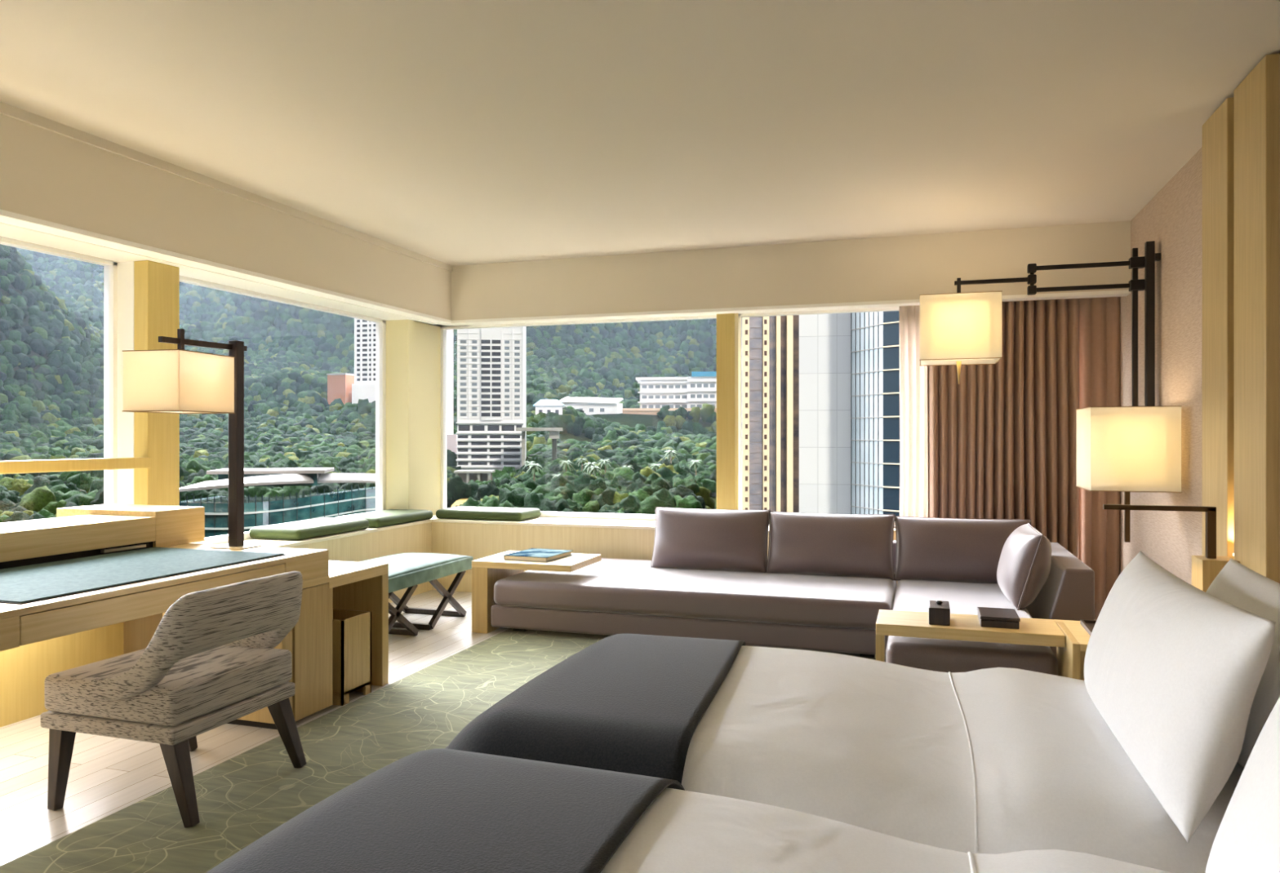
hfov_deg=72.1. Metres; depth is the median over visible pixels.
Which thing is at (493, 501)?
tree
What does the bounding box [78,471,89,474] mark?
tree
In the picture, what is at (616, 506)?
tree
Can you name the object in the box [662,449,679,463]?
palm tree
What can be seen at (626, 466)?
palm tree
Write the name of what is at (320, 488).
tree
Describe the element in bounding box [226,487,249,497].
tree
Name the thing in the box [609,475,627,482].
tree
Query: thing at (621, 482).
tree
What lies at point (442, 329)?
window
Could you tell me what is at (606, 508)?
tree
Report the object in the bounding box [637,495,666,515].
tree
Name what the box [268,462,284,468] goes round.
tree
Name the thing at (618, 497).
tree
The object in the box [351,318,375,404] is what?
apartment tower
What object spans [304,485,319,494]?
tree
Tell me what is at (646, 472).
tree
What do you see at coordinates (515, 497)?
tree
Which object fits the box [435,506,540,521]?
seat cushion
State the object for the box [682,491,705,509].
tree
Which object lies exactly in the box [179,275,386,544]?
window
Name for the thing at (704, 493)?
tree
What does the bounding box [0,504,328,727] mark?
desk
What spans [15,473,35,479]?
tree
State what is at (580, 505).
tree
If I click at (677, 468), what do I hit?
tree
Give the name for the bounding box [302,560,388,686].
shelf unit
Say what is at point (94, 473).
tree
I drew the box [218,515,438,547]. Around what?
trim
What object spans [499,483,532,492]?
tree
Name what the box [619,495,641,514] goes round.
tree
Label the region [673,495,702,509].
tree
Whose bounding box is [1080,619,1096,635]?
tray
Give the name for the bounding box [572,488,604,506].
tree
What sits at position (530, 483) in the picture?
tree
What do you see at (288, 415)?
forest
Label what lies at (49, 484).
tree
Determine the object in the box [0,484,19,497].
tree
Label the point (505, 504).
tree
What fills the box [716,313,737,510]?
trim
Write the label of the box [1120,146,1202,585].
wall
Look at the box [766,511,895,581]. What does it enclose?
sofa cushion
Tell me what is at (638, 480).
tree
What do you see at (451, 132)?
ceiling
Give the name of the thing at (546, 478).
tree
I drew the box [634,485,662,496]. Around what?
tree
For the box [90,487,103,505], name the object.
tree
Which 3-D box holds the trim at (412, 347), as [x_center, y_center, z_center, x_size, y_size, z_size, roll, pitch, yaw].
[-1.992,-0.141,7.675,0.280,1.682,0.540,0,0,18]
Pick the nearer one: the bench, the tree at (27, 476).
the bench
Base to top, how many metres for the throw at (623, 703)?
0.482 m
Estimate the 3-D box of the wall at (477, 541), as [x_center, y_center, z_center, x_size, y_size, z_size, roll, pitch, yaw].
[-0.732,0.998,2.598,5.960,0.565,9.700,0,0,18]
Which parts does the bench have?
leg, leg, leg, seat, seat, leg, leg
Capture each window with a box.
[0,237,151,504]
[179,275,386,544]
[440,315,716,520]
[737,306,898,528]
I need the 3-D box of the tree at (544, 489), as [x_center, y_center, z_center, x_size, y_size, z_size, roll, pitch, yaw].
[-19.812,14.547,176.311,7.022,10.030,6.691,0,0,-17]
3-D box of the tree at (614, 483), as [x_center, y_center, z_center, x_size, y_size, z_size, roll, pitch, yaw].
[-5.692,13.475,178.417,6.368,10.725,5.877,0,0,9]
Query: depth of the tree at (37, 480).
190.93 m
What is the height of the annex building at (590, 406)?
12.000 m
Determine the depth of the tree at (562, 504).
156.37 m
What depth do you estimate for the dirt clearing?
204.44 m
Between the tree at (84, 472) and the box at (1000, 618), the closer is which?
the box at (1000, 618)
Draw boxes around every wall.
[123,522,1078,654]
[622,408,716,419]
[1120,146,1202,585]
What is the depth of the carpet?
3.38 m
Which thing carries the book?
on the side table at (486, 571)
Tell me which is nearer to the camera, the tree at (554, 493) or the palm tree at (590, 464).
the tree at (554, 493)
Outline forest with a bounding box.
[0,244,716,523]
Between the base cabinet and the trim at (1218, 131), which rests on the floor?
the base cabinet
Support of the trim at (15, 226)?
attached to the soffit
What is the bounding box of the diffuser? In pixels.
[922,358,994,361]
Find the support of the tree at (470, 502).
on the hill
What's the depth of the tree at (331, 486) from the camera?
197.18 m
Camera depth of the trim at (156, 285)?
4.94 m
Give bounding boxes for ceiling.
[0,0,1279,266]
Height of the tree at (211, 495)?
7.753 m
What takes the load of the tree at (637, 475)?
on the hill
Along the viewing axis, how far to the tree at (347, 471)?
209.95 m
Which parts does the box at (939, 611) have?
knob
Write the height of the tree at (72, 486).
9.199 m
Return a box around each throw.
[205,748,684,872]
[444,633,746,784]
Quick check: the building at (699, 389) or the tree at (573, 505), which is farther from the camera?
the building at (699, 389)
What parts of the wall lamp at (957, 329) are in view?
lamp shade, shade arm, swing arm, swing arm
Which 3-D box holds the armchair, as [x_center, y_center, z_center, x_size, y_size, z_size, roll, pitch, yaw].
[-1.654,0.895,3.201,0.659,0.778,0.665,0,0,18]
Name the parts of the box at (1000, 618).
lid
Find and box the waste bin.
[333,608,371,706]
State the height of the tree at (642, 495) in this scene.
10.197 m
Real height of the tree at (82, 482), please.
10.892 m
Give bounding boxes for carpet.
[0,628,885,872]
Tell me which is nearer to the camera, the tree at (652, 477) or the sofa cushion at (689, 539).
the sofa cushion at (689, 539)
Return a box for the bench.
[359,552,473,635]
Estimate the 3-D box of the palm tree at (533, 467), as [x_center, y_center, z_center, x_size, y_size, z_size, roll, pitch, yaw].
[-24.639,10.809,205.023,4.393,9.268,4.421,0,0,38]
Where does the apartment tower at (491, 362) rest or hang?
on the hill
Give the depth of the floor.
3.48 m
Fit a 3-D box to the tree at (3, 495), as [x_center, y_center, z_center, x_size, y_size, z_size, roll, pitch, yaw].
[-125.529,15.520,174.630,6.651,9.727,5.294,0,0,-4]
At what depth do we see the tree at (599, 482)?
169.49 m
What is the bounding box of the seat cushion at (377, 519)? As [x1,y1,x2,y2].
[334,509,432,528]
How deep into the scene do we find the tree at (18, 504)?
168.87 m
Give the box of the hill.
[0,255,716,509]
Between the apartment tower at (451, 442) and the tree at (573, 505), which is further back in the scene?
the apartment tower at (451, 442)
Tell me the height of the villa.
22.000 m
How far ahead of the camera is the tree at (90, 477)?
191.87 m
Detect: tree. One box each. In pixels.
[0,476,13,489]
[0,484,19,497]
[0,490,21,503]
[0,498,16,510]
[0,502,20,511]
[0,510,33,516]
[2,473,25,478]
[6,490,20,497]
[8,479,31,496]
[11,506,36,514]
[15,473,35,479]
[19,485,57,512]
[23,475,63,494]
[24,472,48,477]
[39,478,65,488]
[40,474,59,476]
[42,499,66,515]
[49,484,71,493]
[53,490,84,502]
[58,471,88,482]
[64,493,84,506]
[65,482,87,494]
[65,502,79,507]
[68,473,94,493]
[76,489,97,506]
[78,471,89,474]
[88,476,101,479]
[89,470,103,478]
[89,479,103,492]
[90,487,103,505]
[179,466,191,481]
[179,481,188,500]
[183,484,210,501]
[185,458,213,476]
[185,474,214,486]
[186,469,206,484]
[187,469,196,473]
[206,493,216,497]
[207,476,228,492]
[208,488,228,494]
[216,492,227,496]
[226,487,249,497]
[246,486,270,497]
[262,490,280,497]
[267,487,280,490]
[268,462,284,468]
[276,485,304,497]
[283,459,298,468]
[297,488,311,496]
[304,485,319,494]
[310,483,333,493]
[319,483,340,491]
[338,483,366,490]
[340,470,355,486]
[363,483,375,488]
[365,468,375,473]
[446,475,468,508]
[446,480,452,505]
[462,481,478,498]
[462,497,478,506]
[473,480,499,501]
[476,496,499,507]
[477,480,491,487]
[480,495,499,503]
[493,472,511,487]
[498,487,528,507]
[499,480,521,488]
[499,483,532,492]
[499,500,518,507]
[516,471,541,483]
[521,491,544,508]
[522,478,540,490]
[523,461,534,468]
[525,462,542,481]
[532,484,550,496]
[534,473,554,485]
[536,497,556,511]
[542,497,568,511]
[543,488,568,500]
[547,493,566,502]
[549,474,572,492]
[555,483,577,500]
[558,460,572,471]
[562,471,578,479]
[564,475,574,480]
[567,498,582,512]
[568,472,595,492]
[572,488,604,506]
[575,457,586,471]
[577,503,583,511]
[582,500,599,513]
[583,462,597,475]
[588,466,602,475]
[588,477,617,492]
[589,487,614,510]
[596,504,617,513]
[599,459,611,473]
[604,467,621,479]
[604,476,621,489]
[608,485,626,492]
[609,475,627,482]
[610,502,620,511]
[613,466,634,480]
[613,491,628,503]
[617,479,633,488]
[617,490,631,494]
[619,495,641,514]
[622,459,643,473]
[622,465,633,469]
[626,481,644,492]
[628,488,649,501]
[631,471,646,482]
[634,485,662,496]
[635,478,651,487]
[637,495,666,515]
[640,466,661,477]
[644,473,658,484]
[650,463,660,471]
[650,476,672,490]
[652,488,675,507]
[653,458,673,471]
[655,466,677,481]
[657,463,679,474]
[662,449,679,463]
[668,474,684,488]
[668,484,693,497]
[672,477,699,493]
[673,463,688,476]
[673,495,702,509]
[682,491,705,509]
[683,475,702,487]
[688,460,702,475]
[694,484,715,509]
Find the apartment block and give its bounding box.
[326,373,354,404]
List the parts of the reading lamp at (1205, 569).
arm, post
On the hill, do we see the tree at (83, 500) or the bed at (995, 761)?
the tree at (83, 500)
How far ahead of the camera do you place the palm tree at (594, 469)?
209.54 m
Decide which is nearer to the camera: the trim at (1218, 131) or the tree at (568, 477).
the trim at (1218, 131)
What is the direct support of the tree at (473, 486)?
on the hill
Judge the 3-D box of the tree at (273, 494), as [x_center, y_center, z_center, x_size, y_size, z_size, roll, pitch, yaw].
[-74.454,15.603,175.989,7.140,9.708,7.182,0,0,42]
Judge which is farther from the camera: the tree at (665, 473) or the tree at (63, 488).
the tree at (665, 473)
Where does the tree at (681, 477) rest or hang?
on the hill
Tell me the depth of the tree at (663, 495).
161.13 m
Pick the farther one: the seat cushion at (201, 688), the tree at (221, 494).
the tree at (221, 494)
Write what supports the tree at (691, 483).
on the hill
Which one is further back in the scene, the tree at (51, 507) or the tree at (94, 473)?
the tree at (94, 473)
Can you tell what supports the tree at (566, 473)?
on the hill
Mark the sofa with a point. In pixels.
(608, 597)
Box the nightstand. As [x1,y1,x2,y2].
[1056,622,1090,680]
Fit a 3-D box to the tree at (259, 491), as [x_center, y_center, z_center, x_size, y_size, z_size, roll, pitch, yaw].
[-79.161,14.513,181.995,6.695,11.078,6.290,0,0,1]
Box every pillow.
[1084,551,1275,843]
[1204,697,1279,872]
[1205,558,1279,768]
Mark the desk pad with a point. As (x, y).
(20, 585)
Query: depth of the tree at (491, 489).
191.54 m
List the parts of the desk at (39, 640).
panel, drawer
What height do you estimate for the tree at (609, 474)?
9.643 m
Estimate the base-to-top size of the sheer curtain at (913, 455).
1.660 m
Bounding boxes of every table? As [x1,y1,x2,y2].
[471,551,601,633]
[875,609,1079,662]
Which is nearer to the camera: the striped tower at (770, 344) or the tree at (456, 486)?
the striped tower at (770, 344)
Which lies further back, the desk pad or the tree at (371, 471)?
the tree at (371, 471)
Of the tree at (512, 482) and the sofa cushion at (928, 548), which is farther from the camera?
the tree at (512, 482)
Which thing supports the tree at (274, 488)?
on the hill
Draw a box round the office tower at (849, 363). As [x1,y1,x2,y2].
[799,311,899,528]
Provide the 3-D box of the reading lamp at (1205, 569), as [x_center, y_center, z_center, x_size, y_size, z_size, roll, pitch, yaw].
[2.154,0.471,3.589,0.470,0.377,0.150,0,0,18]
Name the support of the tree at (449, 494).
on the hill
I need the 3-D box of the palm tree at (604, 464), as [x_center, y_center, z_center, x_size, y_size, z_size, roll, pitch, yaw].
[-9.097,9.820,228.014,3.681,7.766,3.704,0,0,-28]
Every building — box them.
[179,467,375,537]
[453,470,495,483]
[559,396,622,415]
[635,371,716,408]
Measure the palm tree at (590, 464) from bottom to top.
8.432 m
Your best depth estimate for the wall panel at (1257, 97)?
3.28 m
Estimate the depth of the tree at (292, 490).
180.50 m
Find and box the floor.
[0,590,1095,866]
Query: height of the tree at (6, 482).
9.735 m
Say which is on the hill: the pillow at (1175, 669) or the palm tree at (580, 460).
the palm tree at (580, 460)
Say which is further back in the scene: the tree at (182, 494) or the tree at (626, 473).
the tree at (626, 473)
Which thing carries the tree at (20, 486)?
on the hill
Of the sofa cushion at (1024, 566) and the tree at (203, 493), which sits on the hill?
the tree at (203, 493)
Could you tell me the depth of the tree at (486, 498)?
172.91 m
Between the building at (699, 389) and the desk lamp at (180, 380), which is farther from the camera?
the building at (699, 389)
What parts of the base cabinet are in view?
panel, door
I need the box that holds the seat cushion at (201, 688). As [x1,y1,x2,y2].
[44,645,292,726]
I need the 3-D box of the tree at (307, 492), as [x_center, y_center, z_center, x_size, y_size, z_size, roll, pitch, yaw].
[-67.138,15.856,176.854,6.364,10.693,5.991,0,0,-33]
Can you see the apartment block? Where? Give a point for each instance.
(339, 384)
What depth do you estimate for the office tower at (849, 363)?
103.96 m
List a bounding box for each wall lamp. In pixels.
[920,240,1160,406]
[1075,405,1182,542]
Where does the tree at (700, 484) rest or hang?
on the hill
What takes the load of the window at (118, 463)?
in the wall at (477, 541)
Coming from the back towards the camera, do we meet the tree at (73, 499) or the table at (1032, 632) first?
the tree at (73, 499)
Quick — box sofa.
[491,541,1094,675]
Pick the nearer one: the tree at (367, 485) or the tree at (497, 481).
the tree at (367, 485)
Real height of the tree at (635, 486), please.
9.357 m
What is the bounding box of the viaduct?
[515,427,562,466]
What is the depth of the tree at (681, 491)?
169.90 m
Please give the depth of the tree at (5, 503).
169.32 m
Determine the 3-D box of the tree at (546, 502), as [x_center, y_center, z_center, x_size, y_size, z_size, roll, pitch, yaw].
[-17.155,16.135,158.842,6.466,10.067,6.350,0,0,-8]
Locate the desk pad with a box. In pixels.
[0,546,285,604]
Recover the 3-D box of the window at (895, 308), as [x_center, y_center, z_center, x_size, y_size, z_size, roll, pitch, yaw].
[2.065,-0.143,6.663,2.715,1.677,0.070,0,0,18]
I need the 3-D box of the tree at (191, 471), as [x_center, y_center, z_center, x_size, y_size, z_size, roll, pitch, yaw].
[-108.712,12.547,213.697,6.884,9.331,6.908,0,0,-29]
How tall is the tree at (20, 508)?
8.597 m
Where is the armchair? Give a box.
[40,571,306,827]
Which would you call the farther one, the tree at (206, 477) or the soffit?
the tree at (206, 477)
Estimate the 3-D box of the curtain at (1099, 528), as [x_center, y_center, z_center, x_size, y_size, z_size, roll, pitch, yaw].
[3.156,0.140,6.038,0.272,2.240,0.049,0,0,18]
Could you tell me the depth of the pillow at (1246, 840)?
1.09 m
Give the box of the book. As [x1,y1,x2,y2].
[503,548,572,562]
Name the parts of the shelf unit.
panel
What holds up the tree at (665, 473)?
on the hill
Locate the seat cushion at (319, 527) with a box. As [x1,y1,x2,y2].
[248,517,368,540]
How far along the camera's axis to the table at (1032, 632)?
3.84 m
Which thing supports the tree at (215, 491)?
on the hill
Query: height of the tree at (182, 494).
10.931 m
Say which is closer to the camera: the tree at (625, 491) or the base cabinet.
the base cabinet
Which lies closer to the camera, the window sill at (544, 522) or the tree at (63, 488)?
the window sill at (544, 522)
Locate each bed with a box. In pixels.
[600,787,1172,872]
[681,645,1244,872]
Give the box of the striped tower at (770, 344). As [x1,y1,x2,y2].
[742,315,799,512]
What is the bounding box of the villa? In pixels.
[533,400,564,414]
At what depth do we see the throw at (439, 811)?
1.38 m
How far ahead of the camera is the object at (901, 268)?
6.36 m
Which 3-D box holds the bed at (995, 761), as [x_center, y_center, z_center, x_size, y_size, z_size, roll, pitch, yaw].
[0.736,0.947,2.122,2.234,0.643,1.138,0,0,18]
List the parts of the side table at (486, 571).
panel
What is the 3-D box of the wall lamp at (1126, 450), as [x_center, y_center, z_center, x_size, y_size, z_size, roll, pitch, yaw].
[2.630,0.205,4.723,0.451,0.720,0.456,0,0,18]
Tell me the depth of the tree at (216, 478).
184.06 m
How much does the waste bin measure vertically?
0.405 m
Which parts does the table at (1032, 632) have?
leg, rail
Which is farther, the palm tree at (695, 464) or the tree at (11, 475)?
the palm tree at (695, 464)
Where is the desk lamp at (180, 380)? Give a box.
[122,328,262,550]
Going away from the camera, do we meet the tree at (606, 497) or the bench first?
the bench
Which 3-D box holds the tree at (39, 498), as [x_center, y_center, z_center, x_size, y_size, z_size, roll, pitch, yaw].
[-115.923,15.477,169.596,6.377,11.909,7.276,0,0,16]
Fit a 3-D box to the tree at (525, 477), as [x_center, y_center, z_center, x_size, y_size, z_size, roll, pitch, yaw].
[-26.726,13.289,212.015,8.339,10.050,6.794,0,0,35]
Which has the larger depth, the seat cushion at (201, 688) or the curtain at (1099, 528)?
the curtain at (1099, 528)
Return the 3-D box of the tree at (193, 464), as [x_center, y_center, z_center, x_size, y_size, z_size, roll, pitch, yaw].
[-109.708,11.826,217.456,7.515,12.791,7.157,0,0,-37]
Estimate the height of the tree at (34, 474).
11.793 m
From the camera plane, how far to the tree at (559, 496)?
160.62 m
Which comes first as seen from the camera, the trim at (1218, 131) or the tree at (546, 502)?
the trim at (1218, 131)
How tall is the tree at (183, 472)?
11.159 m
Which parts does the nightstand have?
panel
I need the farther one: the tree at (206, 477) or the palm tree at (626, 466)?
the palm tree at (626, 466)
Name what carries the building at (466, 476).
on the hill
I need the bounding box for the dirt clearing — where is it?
[450,498,467,507]
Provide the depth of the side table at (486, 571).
5.72 m
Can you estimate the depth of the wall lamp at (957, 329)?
5.14 m
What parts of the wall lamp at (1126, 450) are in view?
stem, lamp shade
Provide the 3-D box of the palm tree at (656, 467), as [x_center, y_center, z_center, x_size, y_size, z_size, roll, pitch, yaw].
[4.007,10.419,213.992,3.667,7.736,3.690,0,0,-16]
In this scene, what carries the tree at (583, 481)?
on the hill
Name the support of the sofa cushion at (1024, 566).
on the sofa
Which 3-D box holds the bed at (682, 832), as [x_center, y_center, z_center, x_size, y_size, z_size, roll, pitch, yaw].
[0.389,0.941,1.038,2.234,0.653,1.123,0,0,18]
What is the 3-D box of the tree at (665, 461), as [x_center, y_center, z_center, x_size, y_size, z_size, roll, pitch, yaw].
[6.261,11.640,223.290,7.192,12.195,7.131,0,0,26]
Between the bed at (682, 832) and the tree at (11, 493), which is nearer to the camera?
the bed at (682, 832)
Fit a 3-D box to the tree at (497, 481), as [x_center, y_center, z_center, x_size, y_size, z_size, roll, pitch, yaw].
[-33.725,13.974,216.478,6.594,10.196,7.799,0,0,10]
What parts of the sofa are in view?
seat, backrest, seat, armrest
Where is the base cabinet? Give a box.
[162,582,333,729]
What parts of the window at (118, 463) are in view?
rail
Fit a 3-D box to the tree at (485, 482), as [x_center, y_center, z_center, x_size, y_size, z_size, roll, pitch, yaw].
[-37.129,14.884,216.838,7.776,8.496,7.328,0,0,-34]
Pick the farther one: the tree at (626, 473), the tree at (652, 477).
the tree at (626, 473)
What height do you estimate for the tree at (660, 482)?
10.309 m
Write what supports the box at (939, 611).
on the table at (1032, 632)
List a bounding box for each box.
[928,600,950,626]
[977,607,1020,629]
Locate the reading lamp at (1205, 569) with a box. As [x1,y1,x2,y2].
[1102,504,1239,592]
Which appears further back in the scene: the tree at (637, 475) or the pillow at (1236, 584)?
the tree at (637, 475)
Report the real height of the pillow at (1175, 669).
0.376 m
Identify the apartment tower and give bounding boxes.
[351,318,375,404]
[446,329,457,462]
[456,326,526,471]
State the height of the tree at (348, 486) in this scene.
12.079 m
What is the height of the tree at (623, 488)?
8.468 m
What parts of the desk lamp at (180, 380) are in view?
lamp shade, arm, post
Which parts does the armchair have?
leg, seat frame, backrest, leg, leg, leg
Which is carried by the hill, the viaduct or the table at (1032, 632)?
the viaduct
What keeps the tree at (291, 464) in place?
on the hill
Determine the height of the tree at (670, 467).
11.723 m
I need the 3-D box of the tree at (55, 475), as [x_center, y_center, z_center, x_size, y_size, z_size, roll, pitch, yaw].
[-140.096,13.249,210.511,6.708,8.446,7.737,0,0,-25]
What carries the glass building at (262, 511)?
on the hill
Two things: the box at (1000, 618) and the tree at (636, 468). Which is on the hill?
the tree at (636, 468)
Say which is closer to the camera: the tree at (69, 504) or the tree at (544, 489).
the tree at (69, 504)
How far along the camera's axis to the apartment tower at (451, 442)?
303.92 m
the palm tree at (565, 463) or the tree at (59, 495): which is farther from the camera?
the palm tree at (565, 463)
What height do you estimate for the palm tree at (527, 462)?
7.991 m
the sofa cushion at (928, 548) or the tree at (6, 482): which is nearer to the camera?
the sofa cushion at (928, 548)
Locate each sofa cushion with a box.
[650,506,770,573]
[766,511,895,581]
[893,515,1031,584]
[996,523,1051,610]
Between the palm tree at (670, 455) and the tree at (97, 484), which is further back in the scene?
the palm tree at (670, 455)
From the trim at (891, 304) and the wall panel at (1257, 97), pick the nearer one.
the wall panel at (1257, 97)
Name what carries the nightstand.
on the carpet
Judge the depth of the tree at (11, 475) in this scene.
210.26 m
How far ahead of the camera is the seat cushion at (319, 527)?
6.03 m
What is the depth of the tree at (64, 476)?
196.42 m
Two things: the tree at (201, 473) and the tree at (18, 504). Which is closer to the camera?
the tree at (18, 504)
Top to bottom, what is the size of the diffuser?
0.004 m
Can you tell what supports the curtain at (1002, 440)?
hanging from the trim at (891, 304)
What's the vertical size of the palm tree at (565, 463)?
8.074 m
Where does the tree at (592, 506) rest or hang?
on the hill
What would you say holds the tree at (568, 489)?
on the hill
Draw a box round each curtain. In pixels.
[898,305,928,517]
[927,298,1079,558]
[1078,297,1119,620]
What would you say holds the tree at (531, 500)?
on the hill
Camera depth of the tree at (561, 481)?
177.53 m
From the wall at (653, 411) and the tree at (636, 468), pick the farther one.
the wall at (653, 411)
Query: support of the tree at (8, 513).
on the hill
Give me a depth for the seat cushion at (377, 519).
6.92 m
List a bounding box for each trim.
[0,209,466,326]
[133,260,179,506]
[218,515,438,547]
[386,320,439,515]
[414,289,1130,326]
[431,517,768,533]
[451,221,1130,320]
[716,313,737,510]
[1202,97,1234,559]
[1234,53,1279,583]

